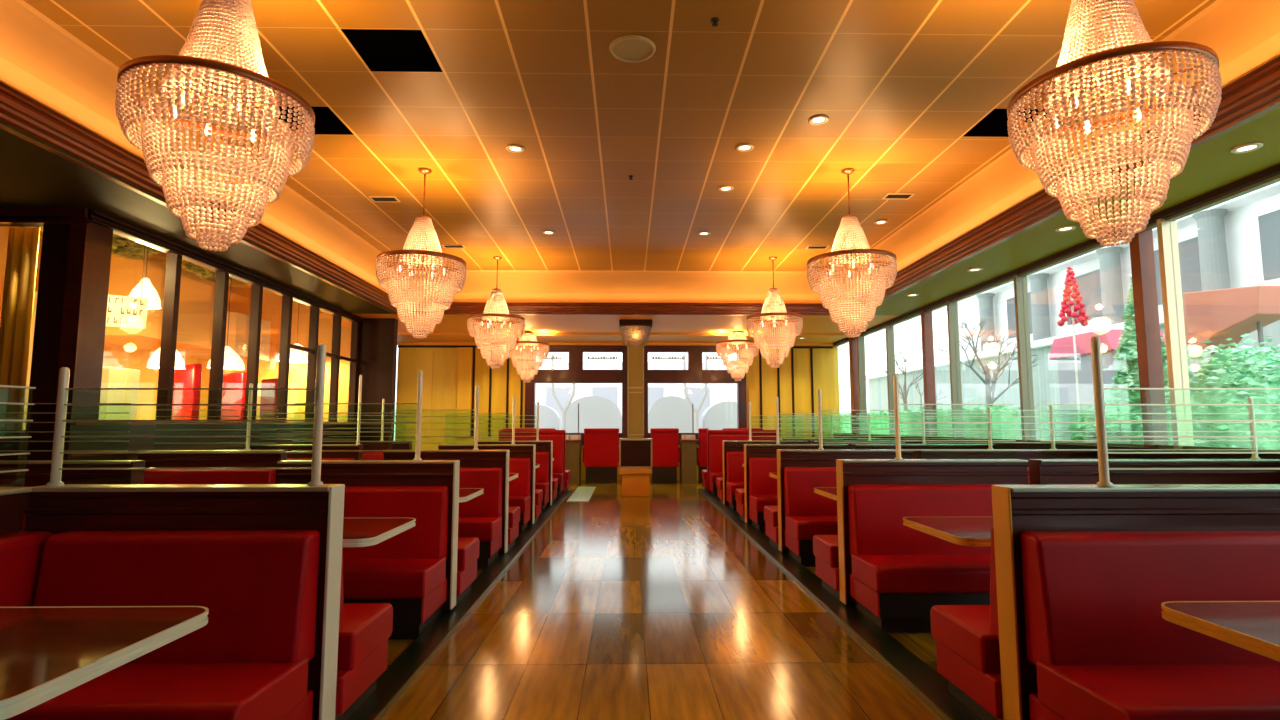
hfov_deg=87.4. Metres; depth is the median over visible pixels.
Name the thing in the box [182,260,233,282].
hanging plant
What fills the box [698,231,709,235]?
recessed light
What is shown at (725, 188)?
recessed light
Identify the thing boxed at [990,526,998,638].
cushion
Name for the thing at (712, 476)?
seat cushion
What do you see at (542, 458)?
cushion
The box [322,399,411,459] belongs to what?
booth
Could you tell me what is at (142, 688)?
seat cushion
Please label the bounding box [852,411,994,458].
booth
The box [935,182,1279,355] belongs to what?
facade
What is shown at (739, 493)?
seat cushion
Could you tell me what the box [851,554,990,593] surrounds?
seat cushion
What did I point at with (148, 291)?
pendant lamp
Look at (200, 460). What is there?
booth
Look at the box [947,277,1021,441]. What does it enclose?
window
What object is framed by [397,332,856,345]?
trim
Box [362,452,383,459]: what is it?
cushion
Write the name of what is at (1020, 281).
window
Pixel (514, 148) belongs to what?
recessed light
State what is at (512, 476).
dining table
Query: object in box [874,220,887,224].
recessed light
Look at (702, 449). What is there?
seat
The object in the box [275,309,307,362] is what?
pendant lamp
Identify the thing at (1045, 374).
building
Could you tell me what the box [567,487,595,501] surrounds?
floor mat
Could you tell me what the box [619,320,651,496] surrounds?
pillar
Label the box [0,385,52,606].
booth seat
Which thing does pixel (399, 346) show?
trim
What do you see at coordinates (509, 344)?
chandelier
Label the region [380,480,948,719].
floor
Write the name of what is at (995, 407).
hedge
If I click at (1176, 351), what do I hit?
window
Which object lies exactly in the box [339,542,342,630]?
cushion
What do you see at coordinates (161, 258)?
ceiling
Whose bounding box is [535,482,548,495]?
seat cushion
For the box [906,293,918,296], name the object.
recessed light
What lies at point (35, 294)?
wall
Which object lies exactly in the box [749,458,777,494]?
cushion
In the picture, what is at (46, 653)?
dining table
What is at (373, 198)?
ceiling vent
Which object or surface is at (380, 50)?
ceiling hatch
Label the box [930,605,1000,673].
seat cushion
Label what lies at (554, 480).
seat cushion
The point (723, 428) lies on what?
seat
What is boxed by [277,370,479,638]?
booth
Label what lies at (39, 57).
cove
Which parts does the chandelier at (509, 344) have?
ring frame, stem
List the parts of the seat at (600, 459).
seat, backrest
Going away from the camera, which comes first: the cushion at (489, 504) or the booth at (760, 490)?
the cushion at (489, 504)
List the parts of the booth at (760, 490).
seat, divider panel, seat, post, wood rail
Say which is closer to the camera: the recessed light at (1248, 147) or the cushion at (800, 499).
the recessed light at (1248, 147)
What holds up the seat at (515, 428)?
on the floor
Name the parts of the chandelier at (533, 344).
ring frame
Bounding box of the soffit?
[0,107,1279,342]
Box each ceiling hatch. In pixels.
[271,106,353,134]
[341,29,442,71]
[964,109,1055,136]
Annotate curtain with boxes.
[0,227,39,429]
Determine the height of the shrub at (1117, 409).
1.625 m
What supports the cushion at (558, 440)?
on the booth at (558, 437)
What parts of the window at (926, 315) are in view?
frame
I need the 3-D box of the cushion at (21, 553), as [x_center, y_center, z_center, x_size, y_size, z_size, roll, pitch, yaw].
[-2.568,0.913,1.875,0.175,0.545,2.000,0,-6,-1]
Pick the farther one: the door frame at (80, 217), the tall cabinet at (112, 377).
the tall cabinet at (112, 377)
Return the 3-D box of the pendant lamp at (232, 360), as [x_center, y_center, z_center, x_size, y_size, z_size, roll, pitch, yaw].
[-7.209,-0.883,11.763,0.560,2.070,0.560,0,-6,-1]
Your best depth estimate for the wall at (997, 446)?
7.09 m
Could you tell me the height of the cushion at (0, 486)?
0.545 m
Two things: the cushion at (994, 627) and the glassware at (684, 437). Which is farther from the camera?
the glassware at (684, 437)
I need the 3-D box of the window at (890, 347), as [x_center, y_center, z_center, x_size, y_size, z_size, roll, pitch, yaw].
[5.127,0.333,12.802,0.150,2.270,1.700,0,-6,-1]
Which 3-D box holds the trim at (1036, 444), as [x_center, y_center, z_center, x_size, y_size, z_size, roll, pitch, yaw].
[5.212,0.939,7.137,0.280,0.030,20.200,0,-6,-1]
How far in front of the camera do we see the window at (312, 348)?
11.29 m
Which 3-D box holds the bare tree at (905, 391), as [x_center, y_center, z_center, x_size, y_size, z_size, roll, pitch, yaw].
[9.931,1.693,24.656,2.070,4.192,2.620,0,-6,-1]
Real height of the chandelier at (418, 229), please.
1.938 m
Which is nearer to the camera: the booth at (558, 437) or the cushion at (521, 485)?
the cushion at (521, 485)
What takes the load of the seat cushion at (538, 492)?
on the booth at (523, 493)
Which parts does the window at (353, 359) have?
frame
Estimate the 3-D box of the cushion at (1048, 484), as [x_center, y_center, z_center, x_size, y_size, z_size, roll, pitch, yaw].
[4.098,1.225,5.096,1.920,0.545,0.188,0,-6,-1]
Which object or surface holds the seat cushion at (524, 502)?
on the booth at (523, 493)
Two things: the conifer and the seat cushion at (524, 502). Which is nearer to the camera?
the seat cushion at (524, 502)
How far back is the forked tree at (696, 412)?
20.98 m
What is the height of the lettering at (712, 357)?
0.084 m
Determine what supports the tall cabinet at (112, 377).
on the floor
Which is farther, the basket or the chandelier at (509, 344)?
the chandelier at (509, 344)
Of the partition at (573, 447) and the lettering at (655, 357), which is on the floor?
the partition at (573, 447)
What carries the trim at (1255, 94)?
attached to the soffit
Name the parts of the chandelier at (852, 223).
stem, ring frame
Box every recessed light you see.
[506,144,523,152]
[542,230,554,234]
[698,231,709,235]
[718,185,733,191]
[736,143,753,151]
[808,115,828,124]
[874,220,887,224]
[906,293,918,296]
[967,268,982,271]
[1055,225,1075,231]
[1230,142,1263,153]
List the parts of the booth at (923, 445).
post, wood rail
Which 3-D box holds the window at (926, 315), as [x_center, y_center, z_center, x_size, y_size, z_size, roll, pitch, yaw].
[5.151,0.206,11.495,0.150,2.270,0.995,0,-6,-1]
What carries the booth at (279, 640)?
on the floor
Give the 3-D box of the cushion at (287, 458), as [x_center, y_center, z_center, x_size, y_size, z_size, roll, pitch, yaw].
[-4.636,1.615,9.111,1.440,0.545,0.188,0,-6,-1]
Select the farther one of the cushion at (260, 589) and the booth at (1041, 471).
the booth at (1041, 471)
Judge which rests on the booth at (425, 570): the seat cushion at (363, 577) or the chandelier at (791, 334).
the seat cushion at (363, 577)
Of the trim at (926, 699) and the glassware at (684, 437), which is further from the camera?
the glassware at (684, 437)
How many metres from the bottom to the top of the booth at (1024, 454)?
1.620 m
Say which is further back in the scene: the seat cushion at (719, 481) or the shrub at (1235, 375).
the seat cushion at (719, 481)
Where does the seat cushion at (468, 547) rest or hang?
on the booth at (425, 570)
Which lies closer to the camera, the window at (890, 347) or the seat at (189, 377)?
the seat at (189, 377)
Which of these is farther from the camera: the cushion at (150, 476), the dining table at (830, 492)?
the cushion at (150, 476)
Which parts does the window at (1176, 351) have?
frame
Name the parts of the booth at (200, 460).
wood rail, post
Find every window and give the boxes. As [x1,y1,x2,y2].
[0,218,70,459]
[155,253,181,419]
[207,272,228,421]
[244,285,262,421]
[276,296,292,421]
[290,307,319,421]
[326,315,341,421]
[340,322,359,421]
[524,345,746,444]
[578,403,578,432]
[833,340,851,433]
[849,337,859,433]
[857,326,888,435]
[885,312,925,437]
[921,302,952,438]
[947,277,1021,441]
[1013,235,1143,446]
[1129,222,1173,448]
[1156,174,1279,451]
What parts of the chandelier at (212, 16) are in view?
bulb, bulb, bulb, ring frame, bulb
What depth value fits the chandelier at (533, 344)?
14.96 m
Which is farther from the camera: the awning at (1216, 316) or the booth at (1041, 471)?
the awning at (1216, 316)
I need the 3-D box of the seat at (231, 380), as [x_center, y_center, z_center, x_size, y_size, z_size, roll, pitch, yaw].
[-7.575,1.390,12.001,0.900,2.350,0.610,-4,-7,39]
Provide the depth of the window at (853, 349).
15.76 m
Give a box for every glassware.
[566,435,580,439]
[681,435,694,439]
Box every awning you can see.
[1048,329,1165,439]
[1183,286,1279,373]
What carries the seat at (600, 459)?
on the floor
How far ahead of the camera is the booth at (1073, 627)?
2.76 m
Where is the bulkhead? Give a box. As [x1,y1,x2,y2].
[176,312,270,360]
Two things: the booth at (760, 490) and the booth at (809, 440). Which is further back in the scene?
the booth at (809, 440)
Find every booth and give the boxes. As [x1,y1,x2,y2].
[0,403,144,531]
[5,344,392,719]
[137,383,287,483]
[250,375,362,459]
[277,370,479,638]
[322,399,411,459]
[383,385,519,568]
[438,396,542,533]
[478,402,557,510]
[499,430,569,495]
[702,430,779,497]
[716,402,807,511]
[735,397,848,532]
[764,389,912,566]
[782,417,880,443]
[811,414,927,448]
[813,374,1027,632]
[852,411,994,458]
[915,405,1097,483]
[930,336,1279,719]
[1028,397,1279,484]
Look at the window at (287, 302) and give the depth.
10.39 m
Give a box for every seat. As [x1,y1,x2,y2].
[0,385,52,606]
[171,363,201,421]
[220,372,245,421]
[259,378,277,421]
[503,428,555,429]
[582,428,618,483]
[650,428,679,483]
[697,428,708,482]
[722,428,760,429]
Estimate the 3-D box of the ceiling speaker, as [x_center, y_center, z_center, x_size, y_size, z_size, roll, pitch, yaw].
[-0.058,-2.402,5.186,0.360,0.016,0.360,0,-6,-1]
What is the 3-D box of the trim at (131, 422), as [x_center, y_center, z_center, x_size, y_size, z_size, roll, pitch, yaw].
[-5.450,1.260,9.678,0.050,0.720,6.700,0,-6,-1]
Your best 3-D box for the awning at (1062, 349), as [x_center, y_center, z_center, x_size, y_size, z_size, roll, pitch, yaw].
[10.044,1.115,14.341,1.200,3.350,2.084,0,-6,-1]
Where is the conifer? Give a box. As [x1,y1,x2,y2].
[1104,277,1171,429]
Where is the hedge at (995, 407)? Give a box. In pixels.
[840,405,1035,439]
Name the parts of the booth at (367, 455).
wood rail, post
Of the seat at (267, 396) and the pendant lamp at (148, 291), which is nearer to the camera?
the pendant lamp at (148, 291)
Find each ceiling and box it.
[22,227,250,287]
[24,0,1215,270]
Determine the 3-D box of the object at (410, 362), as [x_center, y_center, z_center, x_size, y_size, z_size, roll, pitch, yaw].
[-1.592,0.820,17.150,9.130,2.280,0.050,0,-6,-1]
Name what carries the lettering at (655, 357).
attached to the window
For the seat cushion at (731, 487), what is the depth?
10.87 m
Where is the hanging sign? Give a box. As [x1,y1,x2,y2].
[106,248,147,328]
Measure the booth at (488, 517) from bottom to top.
1.830 m
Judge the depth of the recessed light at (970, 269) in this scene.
9.05 m
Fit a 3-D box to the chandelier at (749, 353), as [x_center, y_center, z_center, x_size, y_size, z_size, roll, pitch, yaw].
[2.201,-0.084,15.121,0.969,1.123,0.968,4,-7,-37]
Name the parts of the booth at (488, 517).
wood rail, post, seat, divider panel, seat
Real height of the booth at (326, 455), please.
2.100 m
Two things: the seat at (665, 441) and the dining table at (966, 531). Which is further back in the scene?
the seat at (665, 441)
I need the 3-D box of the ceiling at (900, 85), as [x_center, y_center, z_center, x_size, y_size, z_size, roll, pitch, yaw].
[-0.148,-2.461,5.185,9.420,0.100,16.250,0,-6,-1]
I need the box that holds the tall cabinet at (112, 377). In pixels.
[98,367,139,419]
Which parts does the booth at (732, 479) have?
seat, divider panel, seat, post, wood rail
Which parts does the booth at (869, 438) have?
post, wood rail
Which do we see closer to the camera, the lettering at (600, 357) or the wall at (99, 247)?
the wall at (99, 247)
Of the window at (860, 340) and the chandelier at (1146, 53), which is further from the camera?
the window at (860, 340)
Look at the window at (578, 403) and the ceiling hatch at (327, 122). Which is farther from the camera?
the window at (578, 403)
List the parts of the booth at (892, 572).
seat, divider panel, seat, post, wood rail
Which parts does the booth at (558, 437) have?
seat, seat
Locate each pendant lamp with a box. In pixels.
[128,247,160,308]
[147,348,184,368]
[207,278,243,369]
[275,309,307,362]
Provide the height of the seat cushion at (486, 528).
0.182 m
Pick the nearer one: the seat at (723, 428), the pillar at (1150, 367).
the pillar at (1150, 367)
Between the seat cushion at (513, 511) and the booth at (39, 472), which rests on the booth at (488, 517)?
the seat cushion at (513, 511)
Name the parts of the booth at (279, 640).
post, divider panel, wood rail, seat, post, seat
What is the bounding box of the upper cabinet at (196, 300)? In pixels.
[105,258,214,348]
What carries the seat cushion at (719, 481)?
on the booth at (732, 479)
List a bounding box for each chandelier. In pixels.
[115,0,314,250]
[376,167,466,338]
[467,256,524,368]
[506,331,548,382]
[716,331,758,380]
[746,257,802,367]
[807,168,896,337]
[1007,0,1221,246]
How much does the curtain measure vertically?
2.100 m
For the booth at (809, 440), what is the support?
on the floor
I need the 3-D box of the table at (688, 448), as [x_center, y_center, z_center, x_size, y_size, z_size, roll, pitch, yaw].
[1.174,2.466,16.362,0.440,1.050,0.700,0,-6,-1]
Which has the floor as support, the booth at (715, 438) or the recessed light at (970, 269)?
the booth at (715, 438)
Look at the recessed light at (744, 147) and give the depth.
7.02 m
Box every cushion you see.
[0,486,34,531]
[0,531,52,606]
[5,657,307,719]
[33,530,319,663]
[144,470,275,483]
[287,458,354,459]
[337,603,392,670]
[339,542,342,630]
[343,486,448,558]
[343,557,445,598]
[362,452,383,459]
[457,537,479,570]
[458,468,502,516]
[458,516,501,540]
[499,435,563,472]
[508,506,519,527]
[509,458,530,495]
[509,496,530,512]
[535,452,548,481]
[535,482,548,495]
[535,489,542,504]
[552,473,563,483]
[552,478,557,489]
[565,470,569,479]
[702,470,706,479]
[709,435,779,472]
[709,473,722,483]
[716,477,722,489]
[726,452,743,481]
[726,482,743,494]
[735,489,744,503]
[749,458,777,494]
[749,495,777,511]
[764,506,777,526]
[784,467,837,515]
[785,515,837,539]
[813,535,838,567]
[848,484,1024,555]
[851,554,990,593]
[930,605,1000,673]
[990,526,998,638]
[1020,531,1279,665]
[1036,660,1279,719]
[1048,484,1137,484]
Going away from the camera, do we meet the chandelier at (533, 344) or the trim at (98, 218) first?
the trim at (98, 218)
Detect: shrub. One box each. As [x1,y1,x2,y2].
[1067,403,1143,443]
[1163,333,1279,448]
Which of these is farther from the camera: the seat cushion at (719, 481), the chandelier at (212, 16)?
the seat cushion at (719, 481)
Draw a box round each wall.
[0,214,356,459]
[22,292,37,429]
[355,318,397,440]
[395,347,839,480]
[835,435,1279,458]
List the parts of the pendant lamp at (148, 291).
lamp shade, cord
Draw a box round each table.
[0,606,208,719]
[343,518,415,546]
[459,488,483,502]
[509,473,517,480]
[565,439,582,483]
[679,439,697,483]
[769,473,776,478]
[814,487,836,500]
[903,517,993,546]
[1161,601,1279,661]
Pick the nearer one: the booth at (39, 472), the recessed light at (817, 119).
the booth at (39, 472)
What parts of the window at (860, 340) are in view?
frame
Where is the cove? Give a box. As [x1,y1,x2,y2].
[0,0,1279,302]
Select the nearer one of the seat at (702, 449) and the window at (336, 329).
the window at (336, 329)
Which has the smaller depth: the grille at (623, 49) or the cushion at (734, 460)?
the grille at (623, 49)
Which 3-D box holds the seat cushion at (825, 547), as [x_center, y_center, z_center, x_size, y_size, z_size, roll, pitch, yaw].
[2.243,1.587,5.591,1.470,0.182,0.535,0,-6,-1]
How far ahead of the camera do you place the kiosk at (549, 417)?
22.86 m
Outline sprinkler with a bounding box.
[711,17,718,26]
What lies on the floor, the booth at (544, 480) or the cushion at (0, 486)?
the booth at (544, 480)
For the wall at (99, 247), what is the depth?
9.96 m
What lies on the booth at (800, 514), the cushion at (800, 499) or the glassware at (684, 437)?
the cushion at (800, 499)
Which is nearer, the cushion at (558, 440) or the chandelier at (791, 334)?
the chandelier at (791, 334)
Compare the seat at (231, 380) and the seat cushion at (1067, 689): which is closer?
the seat cushion at (1067, 689)
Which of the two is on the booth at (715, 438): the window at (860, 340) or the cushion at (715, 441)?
the cushion at (715, 441)
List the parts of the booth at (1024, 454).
post, wood rail, post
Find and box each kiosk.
[535,405,561,429]
[566,396,621,432]
[648,396,694,432]
[701,401,736,429]
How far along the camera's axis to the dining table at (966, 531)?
4.14 m
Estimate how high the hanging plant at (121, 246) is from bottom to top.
0.662 m
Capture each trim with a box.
[0,56,1279,315]
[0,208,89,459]
[70,421,356,456]
[90,210,362,323]
[373,489,572,719]
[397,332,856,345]
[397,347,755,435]
[398,345,832,436]
[698,489,952,719]
[833,164,1279,344]
[837,435,1279,457]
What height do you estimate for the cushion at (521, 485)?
0.545 m
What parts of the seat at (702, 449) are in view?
armrest, seat, backrest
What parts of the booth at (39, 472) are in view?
wood rail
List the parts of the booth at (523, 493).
wood rail, post, seat, divider panel, seat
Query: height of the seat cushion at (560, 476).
0.182 m
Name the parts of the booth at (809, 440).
post, wood rail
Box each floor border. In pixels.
[347,489,571,719]
[699,489,982,719]
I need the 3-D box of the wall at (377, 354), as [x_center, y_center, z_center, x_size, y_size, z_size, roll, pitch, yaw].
[-5.950,1.098,14.943,0.845,3.500,4.265,2,-6,-21]
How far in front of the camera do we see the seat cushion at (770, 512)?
7.60 m
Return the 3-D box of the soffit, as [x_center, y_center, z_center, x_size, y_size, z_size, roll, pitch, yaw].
[-1.703,-1.442,7.294,14.050,0.080,20.300,0,-6,-1]
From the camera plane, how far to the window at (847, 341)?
16.60 m
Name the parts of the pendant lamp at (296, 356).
lamp shade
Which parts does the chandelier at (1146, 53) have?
bulb, bulb, ring frame, bulb, bulb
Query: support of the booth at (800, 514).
on the floor
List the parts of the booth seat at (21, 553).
wood rail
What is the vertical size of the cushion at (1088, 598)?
0.545 m
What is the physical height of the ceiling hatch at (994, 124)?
0.006 m
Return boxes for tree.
[551,355,574,430]
[683,355,707,432]
[882,349,946,410]
[935,319,1038,406]
[1057,267,1088,426]
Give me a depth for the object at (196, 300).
11.02 m
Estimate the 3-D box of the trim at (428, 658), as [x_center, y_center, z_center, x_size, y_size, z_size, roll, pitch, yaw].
[-1.323,2.119,7.508,0.010,0.031,13.800,0,-6,-1]
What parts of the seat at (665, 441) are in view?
seat, backrest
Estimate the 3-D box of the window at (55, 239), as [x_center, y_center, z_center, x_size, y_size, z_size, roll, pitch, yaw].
[-7.116,0.272,6.427,3.200,3.500,0.100,0,-6,-1]
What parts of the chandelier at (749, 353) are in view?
ring frame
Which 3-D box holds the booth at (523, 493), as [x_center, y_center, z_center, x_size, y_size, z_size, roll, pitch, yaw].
[-2.109,1.407,9.322,1.360,1.800,1.370,0,-6,-1]
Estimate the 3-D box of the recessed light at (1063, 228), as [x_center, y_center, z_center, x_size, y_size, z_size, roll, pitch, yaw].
[4.555,-1.404,7.172,0.190,0.016,0.190,0,-6,-1]
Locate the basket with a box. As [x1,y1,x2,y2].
[115,238,137,252]
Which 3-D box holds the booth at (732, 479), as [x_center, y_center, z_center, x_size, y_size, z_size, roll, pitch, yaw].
[2.146,1.627,11.587,1.490,1.800,1.370,0,-6,-1]
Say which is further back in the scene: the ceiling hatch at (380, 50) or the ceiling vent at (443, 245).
the ceiling vent at (443, 245)
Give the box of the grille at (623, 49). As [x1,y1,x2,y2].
[613,39,651,59]
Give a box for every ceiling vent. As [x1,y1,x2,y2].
[368,196,399,201]
[442,244,465,247]
[805,245,828,248]
[882,193,914,199]
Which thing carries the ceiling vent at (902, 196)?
in the ceiling at (900, 85)
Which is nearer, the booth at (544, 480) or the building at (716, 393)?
the booth at (544, 480)
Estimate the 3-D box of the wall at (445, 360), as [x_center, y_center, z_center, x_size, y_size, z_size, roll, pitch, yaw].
[-0.534,1.319,17.221,11.350,3.500,0.150,0,-6,-1]
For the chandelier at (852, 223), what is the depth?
7.39 m
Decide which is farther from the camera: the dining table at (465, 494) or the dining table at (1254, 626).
the dining table at (465, 494)
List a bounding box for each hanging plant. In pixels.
[111,233,159,259]
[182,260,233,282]
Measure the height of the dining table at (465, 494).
0.771 m
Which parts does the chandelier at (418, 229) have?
ring frame, stem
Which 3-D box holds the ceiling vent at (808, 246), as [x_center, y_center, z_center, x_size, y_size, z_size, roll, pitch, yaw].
[2.898,-1.844,10.963,0.340,0.012,0.200,0,-6,-1]
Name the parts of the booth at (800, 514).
seat, divider panel, seat, post, wood rail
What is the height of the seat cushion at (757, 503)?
0.182 m
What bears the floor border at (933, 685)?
on the floor
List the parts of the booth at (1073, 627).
seat, divider panel, seat, post, wood rail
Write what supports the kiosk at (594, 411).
on the ground
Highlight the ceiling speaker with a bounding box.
[609,35,655,62]
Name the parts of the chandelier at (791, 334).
ring frame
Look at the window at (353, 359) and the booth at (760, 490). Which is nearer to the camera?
the booth at (760, 490)
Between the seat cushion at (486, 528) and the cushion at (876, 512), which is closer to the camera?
the cushion at (876, 512)
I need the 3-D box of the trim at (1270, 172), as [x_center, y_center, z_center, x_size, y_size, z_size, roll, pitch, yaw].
[5.227,-1.366,7.361,0.190,0.060,20.200,0,-6,-1]
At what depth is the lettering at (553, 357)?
17.25 m
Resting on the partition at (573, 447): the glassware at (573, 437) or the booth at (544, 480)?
the glassware at (573, 437)
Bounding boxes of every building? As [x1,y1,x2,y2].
[394,362,736,440]
[866,314,1279,439]
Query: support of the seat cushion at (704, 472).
on the booth at (715, 438)
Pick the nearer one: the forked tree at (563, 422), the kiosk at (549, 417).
the forked tree at (563, 422)
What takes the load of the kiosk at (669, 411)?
on the ground
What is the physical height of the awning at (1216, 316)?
3.498 m
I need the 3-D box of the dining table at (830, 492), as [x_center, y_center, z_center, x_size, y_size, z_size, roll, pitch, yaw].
[2.305,1.631,6.309,1.120,0.771,0.890,0,-6,-1]
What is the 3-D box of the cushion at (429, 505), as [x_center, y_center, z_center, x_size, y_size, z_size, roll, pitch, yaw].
[-2.055,1.207,4.906,1.250,0.545,0.188,0,-6,-1]
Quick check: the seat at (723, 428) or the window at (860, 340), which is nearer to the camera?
the window at (860, 340)
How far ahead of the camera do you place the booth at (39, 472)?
5.01 m
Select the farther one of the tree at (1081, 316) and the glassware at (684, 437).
the glassware at (684, 437)
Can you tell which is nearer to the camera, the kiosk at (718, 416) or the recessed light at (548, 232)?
the recessed light at (548, 232)
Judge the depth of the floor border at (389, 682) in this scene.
4.38 m
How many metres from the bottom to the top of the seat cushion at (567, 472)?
0.182 m
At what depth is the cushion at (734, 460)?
11.35 m
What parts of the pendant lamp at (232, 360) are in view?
lamp shade, cord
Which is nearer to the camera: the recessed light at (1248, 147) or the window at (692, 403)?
the recessed light at (1248, 147)
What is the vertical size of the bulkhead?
0.800 m
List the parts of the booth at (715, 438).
seat, seat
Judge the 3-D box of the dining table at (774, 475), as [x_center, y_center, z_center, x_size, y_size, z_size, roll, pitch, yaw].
[2.267,1.836,8.419,1.120,0.771,0.890,0,-6,-1]
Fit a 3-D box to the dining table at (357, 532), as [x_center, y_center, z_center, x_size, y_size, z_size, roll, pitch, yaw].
[-1.986,1.416,4.093,0.980,0.771,0.870,0,-6,-1]
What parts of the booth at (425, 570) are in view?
wood rail, post, seat, divider panel, seat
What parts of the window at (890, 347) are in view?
frame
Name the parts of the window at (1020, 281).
frame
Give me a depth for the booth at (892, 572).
5.01 m
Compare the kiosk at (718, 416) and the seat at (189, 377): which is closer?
the seat at (189, 377)
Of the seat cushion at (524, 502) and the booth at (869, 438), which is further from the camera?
the booth at (869, 438)
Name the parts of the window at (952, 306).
frame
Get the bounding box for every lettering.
[545,356,561,358]
[587,356,616,358]
[652,356,682,358]
[707,356,721,359]
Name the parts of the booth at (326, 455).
wood rail, post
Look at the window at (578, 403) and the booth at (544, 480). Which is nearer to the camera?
the booth at (544, 480)
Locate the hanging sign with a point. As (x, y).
(122, 311)
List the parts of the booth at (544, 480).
wood rail, post, seat, divider panel, seat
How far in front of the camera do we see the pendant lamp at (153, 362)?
10.06 m
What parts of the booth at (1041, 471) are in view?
wood rail, post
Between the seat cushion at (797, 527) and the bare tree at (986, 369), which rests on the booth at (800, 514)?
the seat cushion at (797, 527)
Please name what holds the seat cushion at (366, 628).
on the booth at (279, 640)

